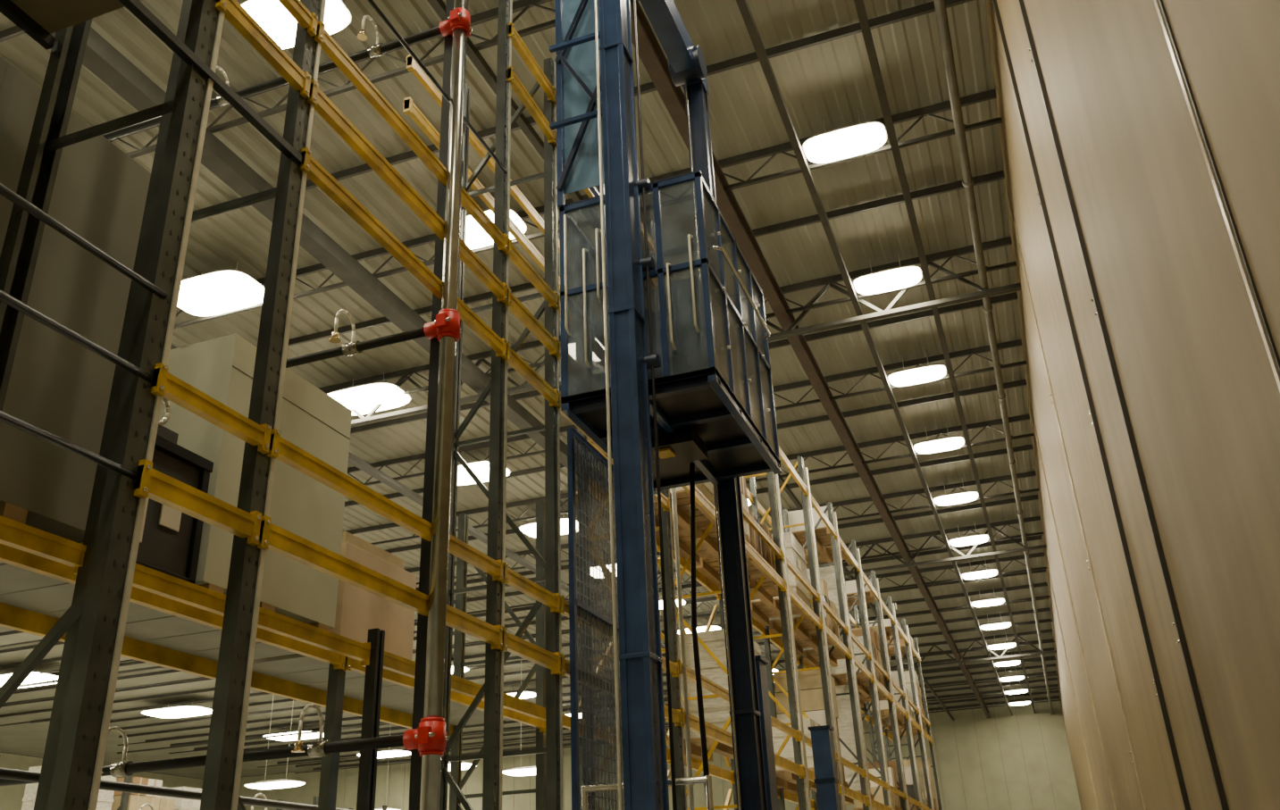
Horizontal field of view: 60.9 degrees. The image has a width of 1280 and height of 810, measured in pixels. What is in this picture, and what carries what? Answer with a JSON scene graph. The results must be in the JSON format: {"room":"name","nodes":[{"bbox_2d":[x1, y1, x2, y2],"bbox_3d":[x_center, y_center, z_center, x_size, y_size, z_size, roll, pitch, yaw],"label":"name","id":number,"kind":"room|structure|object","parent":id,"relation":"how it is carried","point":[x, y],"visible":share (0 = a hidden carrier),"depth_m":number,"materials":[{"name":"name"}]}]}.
{"room":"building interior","nodes":[
{"label":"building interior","id":0,"kind":"room"},
{"bbox_2d":[0,752,203,809],"bbox_3d":[-45.796,18.806,46.283,0.200,12.150,78.000,-11,-26,17],"label":"wall","id":1,"kind":"structure","parent":0,"point":[11,797],"depth_m":67.37,"materials":[{"name":"beige paint"}]},
{"bbox_2d":[0,0,1059,778],"bbox_3d":[-17.243,7.652,39.767,61.250,0.200,78.000,-11,-26,17],"label":"ceiling","id":2,"kind":"structure","parent":0,"point":[829,80],"depth_m":19.20,"materials":[{"name":"beige metal"}]},
{"bbox_2d":[0,665,58,687],"bbox_3d":[-25.940,11.352,45.825,3.536,0.650,2.288,-11,-26,17],"label":"lamp","id":3,"kind":"object","parent":2,"relation":"hanging from","point":[34,677],"visible":0.5,"depth_m":45.16,"materials":[{"name":"white plastic"}]},
{"bbox_2d":[140,702,211,718],"bbox_3d":[-22.724,14.940,53.779,3.536,0.650,2.288,-11,-26,17],"label":"lamp","id":4,"kind":"object","parent":2,"relation":"hanging from","point":[181,711],"visible":0.93,"depth_m":53.19,"materials":[{"name":"white plastic"}]},
{"bbox_2d":[177,262,264,316],"bbox_3d":[-7.327,-2.117,18.885,1.768,0.650,1.144,-11,-26,17],"label":"lamp","id":5,"kind":"object","parent":2,"relation":"hanging from","point":[216,292],"visible":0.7,"depth_m":18.59,"materials":[{"name":"white plastic"}]},
{"bbox_2d":[243,698,305,789],"bbox_3d":[-13.920,11.920,42.344,2.288,5.600,1.248,-11,-26,17],"label":"lamp","id":6,"kind":"object","parent":2,"relation":"hanging from","point":[274,783],"visible":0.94,"depth_m":40.85,"materials":[{"name":"white plastic"}]},
{"bbox_2d":[262,727,324,741],"bbox_3d":[-19.507,18.529,61.733,3.536,0.650,2.288,-11,-26,17],"label":"lamp","id":7,"kind":"object","parent":2,"relation":"hanging from","point":[309,735],"visible":0.6,"depth_m":61.29,"materials":[{"name":"white plastic"}]},
{"bbox_2d":[240,0,351,49],"bbox_3d":[-4.206,-4.894,13.263,1.352,0.650,0.832,-11,-26,17],"label":"lamp","id":8,"kind":"object","parent":2,"relation":"hanging from","point":[271,15],"visible":0.5,"depth_m":13.08,"materials":[{"name":"white plastic"}]},
{"bbox_2d":[326,372,411,415],"bbox_3d":[-5.718,-0.323,22.862,1.768,0.650,1.144,-11,-26,17],"label":"lamp","id":9,"kind":"object","parent":2,"relation":"hanging from","point":[363,398],"visible":0.74,"depth_m":22.48,"materials":[{"name":"white plastic"}]},
{"bbox_2d":[356,750,410,758],"bbox_3d":[-16.290,22.118,69.687,3.536,0.650,2.288,-11,-26,17],"label":"lamp","id":10,"kind":"object","parent":2,"relation":"hanging from","point":[384,754],"visible":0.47,"depth_m":69.02,"materials":[{"name":"white plastic"}]},
{"bbox_2d":[374,732,400,809],"bbox_3d":[-12.769,17.130,53.559,2.288,5.600,1.248,-11,-26,17],"label":"lamp","id":11,"kind":"object","parent":2,"relation":"hanging from","point":[389,732],"visible":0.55,"depth_m":51.99,"materials":[{"name":"white plastic"}]},
{"bbox_2d":[448,761,472,771],"bbox_3d":[-7.028,10.406,39.772,2.288,5.600,1.248,-11,-26,17],"label":"lamp","id":12,"kind":"object","parent":2,"relation":"hanging from","point":[465,765],"visible":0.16,"depth_m":38.10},
{"bbox_2d":[451,664,469,674],"bbox_3d":[-8.382,11.307,47.397,1.872,0.650,1.248,-11,-26,17],"label":"lamp","id":13,"kind":"object","parent":2,"relation":"hanging from","point":[452,666],"visible":0.23,"depth_m":47.06,"materials":[{"name":"white plastic"}]},
{"bbox_2d":[457,464,475,485],"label":"lamp","id":14,"kind":"object","parent":2,"relation":"hanging from","point":[464,478],"depth_m":26.74,"materials":[{"name":"white plastic"}]},
{"bbox_2d":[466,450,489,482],"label":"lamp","id":15,"kind":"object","parent":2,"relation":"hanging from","point":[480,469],"depth_m":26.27,"materials":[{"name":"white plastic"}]},
{"bbox_2d":[465,211,493,249],"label":"lamp","id":16,"kind":"object","parent":2,"relation":"hanging from","point":[477,236],"depth_m":17.35,"materials":[{"name":"white plastic"}]},
{"bbox_2d":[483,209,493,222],"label":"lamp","id":17,"kind":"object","parent":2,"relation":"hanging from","point":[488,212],"depth_m":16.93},
{"bbox_2d":[510,209,527,233],"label":"lamp","id":18,"kind":"object","parent":2,"relation":"hanging from","point":[519,222],"depth_m":17.15,"materials":[{"name":"white plastic"}]},
{"bbox_2d":[505,687,535,698],"bbox_3d":[-5.961,14.008,53.383,1.872,0.650,1.248,-11,-26,17],"label":"lamp","id":19,"kind":"object","parent":2,"relation":"hanging from","point":[525,694],"visible":0.49,"depth_m":52.83,"materials":[{"name":"white plastic"}]},
{"bbox_2d":[518,521,535,537],"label":"lamp","id":20,"kind":"object","parent":2,"relation":"hanging from","point":[529,529],"depth_m":30.52,"materials":[{"name":"white plastic"}]},
{"bbox_2d":[502,671,563,776],"bbox_3d":[-4.115,11.201,41.743,2.288,5.600,1.248,-11,-26,17],"label":"lamp","id":21,"kind":"object","parent":2,"relation":"hanging from","point":[529,770],"visible":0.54,"depth_m":40.31,"materials":[{"name":"white plastic"}]},
{"bbox_2d":[50,0,1036,720],"bbox_3d":[3.436,4.393,32.875,13.700,0.280,78.000,-11,-26,17],"label":"ceiling beams","id":22,"kind":"structure","parent":2,"relation":"attached to","point":[101,58],"depth_m":17.20,"materials":[{"name":"metal"}]},
{"bbox_2d":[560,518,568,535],"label":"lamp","id":23,"kind":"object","parent":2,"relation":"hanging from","point":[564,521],"depth_m":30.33,"materials":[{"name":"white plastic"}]},
{"bbox_2d":[659,599,686,609],"bbox_3d":[0.715,6.855,38.769,1.768,0.650,1.144,-11,-26,17],"label":"lamp","id":24,"kind":"object","parent":2,"relation":"hanging from","point":[676,600],"visible":0.16,"depth_m":38.46,"materials":[{"name":"white plastic"}]},
{"bbox_2d":[677,616,720,634],"bbox_3d":[2.323,8.649,42.746,1.768,0.650,1.144,-11,-26,17],"label":"lamp","id":25,"kind":"object","parent":2,"relation":"hanging from","point":[702,628],"visible":0.38,"depth_m":42.18,"materials":[{"name":"white plastic"}]},
{"bbox_2d":[629,0,990,719],"bbox_3d":[7.320,3.497,31.708,0.200,0.360,78.000,-11,-26,17],"label":"girder","id":26,"kind":"object","parent":2,"relation":"attached to","point":[650,52],"depth_m":19.29,"materials":[{"name":"metal"}]},
{"bbox_2d":[802,108,886,163],"bbox_3d":[2.955,-3.996,15.855,1.196,0.650,0.624,-11,-26,17],"label":"lamp","id":27,"kind":"object","parent":2,"relation":"hanging from","point":[861,138],"visible":1,"depth_m":15.63,"materials":[{"name":"white plastic"}]},
{"bbox_2d":[853,250,922,294],"bbox_3d":[4.377,-2.410,19.370,1.196,0.650,0.624,-11,-26,17],"label":"lamp","id":28,"kind":"object","parent":2,"relation":"hanging from","point":[901,277],"visible":1,"depth_m":19.13,"materials":[{"name":"white plastic"}]},
{"bbox_2d":[887,349,946,386],"bbox_3d":[5.798,-0.824,22.885,1.196,0.650,0.624,-11,-26,17],"label":"lamp","id":29,"kind":"object","parent":2,"relation":"hanging from","point":[930,372],"visible":1,"depth_m":22.63,"materials":[{"name":"white plastic"}]},
{"bbox_2d":[913,422,964,453],"bbox_3d":[7.220,0.762,26.400,1.196,0.650,0.624,-11,-26,17],"label":"lamp","id":30,"kind":"object","parent":2,"relation":"hanging from","point":[950,442],"visible":1,"depth_m":26.14,"materials":[{"name":"white plastic"}]},
{"bbox_2d":[933,478,978,505],"bbox_3d":[8.642,2.348,29.915,1.196,0.650,0.624,-11,-26,17],"label":"lamp","id":31,"kind":"object","parent":2,"relation":"hanging from","point":[966,496],"visible":1,"depth_m":29.65,"materials":[{"name":"white plastic"}]},
{"bbox_2d":[948,523,988,546],"bbox_3d":[10.063,3.934,33.430,1.196,0.650,0.624,-11,-26,17],"label":"lamp","id":32,"kind":"object","parent":2,"relation":"hanging from","point":[972,539],"visible":1,"depth_m":33.16,"materials":[{"name":"white plastic"}]},
{"bbox_2d":[961,557,997,579],"bbox_3d":[11.485,5.520,36.945,1.196,0.650,0.624,-11,-26,17],"label":"lamp","id":33,"kind":"object","parent":2,"relation":"hanging from","point":[987,573],"visible":1,"depth_m":36.67,"materials":[{"name":"white plastic"}]},
{"bbox_2d":[971,586,1004,607],"bbox_3d":[12.906,7.106,40.461,1.196,0.650,0.624,-11,-26,17],"label":"lamp","id":34,"kind":"object","parent":2,"relation":"hanging from","point":[989,601],"visible":1,"depth_m":40.18,"materials":[{"name":"white plastic"}]},
{"bbox_2d":[933,0,1053,715],"bbox_3d":[10.653,2.754,30.696,0.170,0.885,78.000,-11,-26,17],"label":"pipe","id":35,"kind":"object","parent":2,"relation":"attached to","point":[940,5],"depth_m":17.81,"materials":[{"name":"grey metal"}]},
{"bbox_2d":[980,611,1011,630],"bbox_3d":[14.328,8.691,43.976,1.196,0.650,0.624,-11,-26,17],"label":"lamp","id":36,"kind":"object","parent":2,"relation":"hanging from","point":[994,625],"visible":1,"depth_m":43.70,"materials":[{"name":"white plastic"}]},
{"bbox_2d":[987,634,1016,650],"bbox_3d":[15.750,10.277,47.491,1.196,0.650,0.624,-11,-26,17],"label":"lamp","id":37,"kind":"object","parent":2,"relation":"hanging from","point":[1000,645],"visible":1,"depth_m":47.21,"materials":[{"name":"white plastic"}]},
{"bbox_2d":[994,652,1020,666],"bbox_3d":[17.171,11.864,51.006,1.196,0.650,0.624,-11,-26,17],"label":"lamp","id":38,"kind":"object","parent":2,"relation":"hanging from","point":[1011,662],"visible":0.98,"depth_m":50.72,"materials":[{"name":"white plastic"}]},
{"bbox_2d":[999,669,1024,681],"bbox_3d":[18.593,13.449,54.521,1.196,0.650,0.624,-11,-26,17],"label":"lamp","id":39,"kind":"object","parent":2,"relation":"hanging from","point":[1008,678],"visible":1,"depth_m":54.24,"materials":[{"name":"white plastic"}]},
{"bbox_2d":[1004,681,1028,694],"bbox_3d":[20.014,15.035,58.036,1.196,0.650,0.624,-11,-26,17],"label":"lamp","id":40,"kind":"object","parent":2,"relation":"hanging from","point":[1020,690],"visible":0.96,"depth_m":57.75,"materials":[{"name":"white plastic"}]},
{"bbox_2d":[1009,694,1030,705],"bbox_3d":[21.436,16.621,61.551,1.196,0.650,0.624,-11,-26,17],"label":"lamp","id":41,"kind":"object","parent":2,"relation":"hanging from","point":[1018,702],"visible":0.96,"depth_m":61.25,"materials":[{"name":"white plastic"}]},
{"bbox_2d":[0,0,1060,773],"bbox_3d":[-10.579,9.651,43.245,50.950,1.000,63.760,-11,-26,17],"label":"roof","id":42,"kind":"structure","parent":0,"point":[522,5],"depth_m":25.09,"materials":[{"name":"grey metal"}]},
{"bbox_2d":[238,699,1081,809],"bbox_3d":[-3.473,28.322,70.578,61.250,12.150,0.220,-11,-26,17],"label":"wall","id":43,"kind":"structure","parent":0,"point":[1022,760],"depth_m":64.79,"materials":[{"name":"beige paint"}]},
{"bbox_2d":[985,0,1279,809],"bbox_3d":[11.505,7.710,28.115,0.245,12.190,78.000,-11,-26,17],"label":"wall","id":44,"kind":"structure","parent":0,"point":[1140,139],"depth_m":6.48,"materials":[{"name":"metal"}]},
{"bbox_3d":[-16.745,18.824,34.526,61.250,0.200,78.000,-11,-26,17],"label":"floor","id":45,"kind":"structure","parent":0,"visible":0},
{"bbox_2d":[21,766,201,809],"bbox_3d":[-5.464,12.461,27.321,0.892,4.288,48.270,-11,-26,17],"label":"load","id":46,"kind":"object","parent":45,"relation":"on","point":[107,799],"visible":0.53,"depth_m":18.95,"materials":[{"name":"beige cardboard"}]},
{"bbox_2d":[0,0,472,809],"bbox_3d":[-3.773,0.366,8.669,6.638,10.200,11.500,-11,-26,17],"label":"riser pipe","id":47,"kind":"object","parent":45,"relation":"on","point":[430,738],"visible":0.7,"depth_m":6.30,"materials":[{"name":"metal"}]},
{"bbox_2d":[117,774,387,809],"bbox_3d":[-5.453,12.505,27.314,1.068,4.200,48.760,-11,-26,17],"label":"rack","id":48,"kind":"object","parent":45,"relation":"on","point":[124,800],"visible":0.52,"depth_m":18.70,"materials":[{"name":"metal"}]},
{"bbox_2d":[0,500,546,809],"bbox_3d":[-2.611,1.811,5.968,0.968,5.200,8.160,-11,-26,17],"label":"rack","id":49,"kind":"object","parent":45,"relation":"on","point":[36,591],"visible":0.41,"depth_m":6.79,"materials":[{"name":"metal"}]},
{"bbox_2d":[0,56,150,542],"bbox_3d":[-3.552,-0.738,4.546,0.865,2.220,2.950,-11,-26,17],"label":"carton","id":50,"kind":"object","parent":49,"relation":"on","point":[57,385],"visible":0.61,"depth_m":5.28,"materials":[{"name":"brown cardboard"}]},
{"bbox_2d":[76,396,213,584],"bbox_3d":[-2.671,0.434,5.801,0.445,1.094,0.570,-11,-26,17],"label":"pump","id":51,"kind":"object","parent":49,"relation":"on","point":[170,540],"visible":0.28,"depth_m":5.75,"materials":[{"name":"black metal"}]},
{"bbox_2d":[158,334,351,631],"bbox_3d":[-2.560,0.618,6.849,0.803,1.642,1.226,-11,-26,17],"label":"carton","id":52,"kind":"object","parent":49,"relation":"on","point":[222,368],"visible":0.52,"depth_m":6.63,"materials":[{"name":"beige cardboard"}]},
{"bbox_2d":[253,531,416,660],"bbox_3d":[-2.153,1.448,7.700,0.760,0.830,0.900,-11,-26,17],"label":"wooden crate","id":53,"kind":"object","parent":49,"relation":"on","point":[358,611],"visible":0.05,"depth_m":7.55,"materials":[{"name":"wood"}]},
{"bbox_2d":[0,0,682,809],"bbox_3d":[-1.729,0.069,6.110,0.968,8.400,9.268,-11,-26,17],"label":"rack","id":54,"kind":"object","parent":45,"relation":"on","point":[106,570],"visible":0.75,"depth_m":5.17,"materials":[{"name":"metal"}]},
{"bbox_2d":[567,427,624,809],"bbox_3d":[-0.196,2.650,7.653,0.040,4.923,1.340,-11,-26,17],"label":"guard","id":55,"kind":"object","parent":45,"relation":"on","point":[592,692],"visible":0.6,"depth_m":7.84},
{"bbox_2d":[549,0,781,809],"bbox_3d":[0.376,0.399,8.496,1.238,9.660,3.700,-11,-26,17],"label":"crane","id":56,"kind":"object","parent":45,"relation":"on","point":[665,365],"visible":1,"depth_m":8.15,"materials":[{"name":"metal"}]},
{"bbox_2d":[577,427,942,809],"bbox_3d":[3.682,6.141,19.505,1.027,8.350,22.210,-11,-26,17],"label":"rack","id":57,"kind":"object","parent":45,"relation":"on","point":[674,614],"visible":0.6,"depth_m":16.64,"materials":[{"name":"metal"}]},
{"bbox_2d":[653,476,938,809],"bbox_3d":[3.669,6.027,19.544,0.812,8.590,21.820,-11,-26,17],"label":"load","id":58,"kind":"object","parent":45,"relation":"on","point":[765,606],"visible":0.34,"depth_m":16.64,"materials":[{"name":"brown cardboard"}]},
{"bbox_2d":[807,725,840,809],"bbox_3d":[2.041,5.047,11.162,0.360,3.380,0.400,-11,-26,17],"label":"post","id":59,"kind":"object","parent":45,"relation":"on","point":[826,782],"visible":1,"depth_m":11.62,"materials":[{"name":"blue metal"}]}
]}

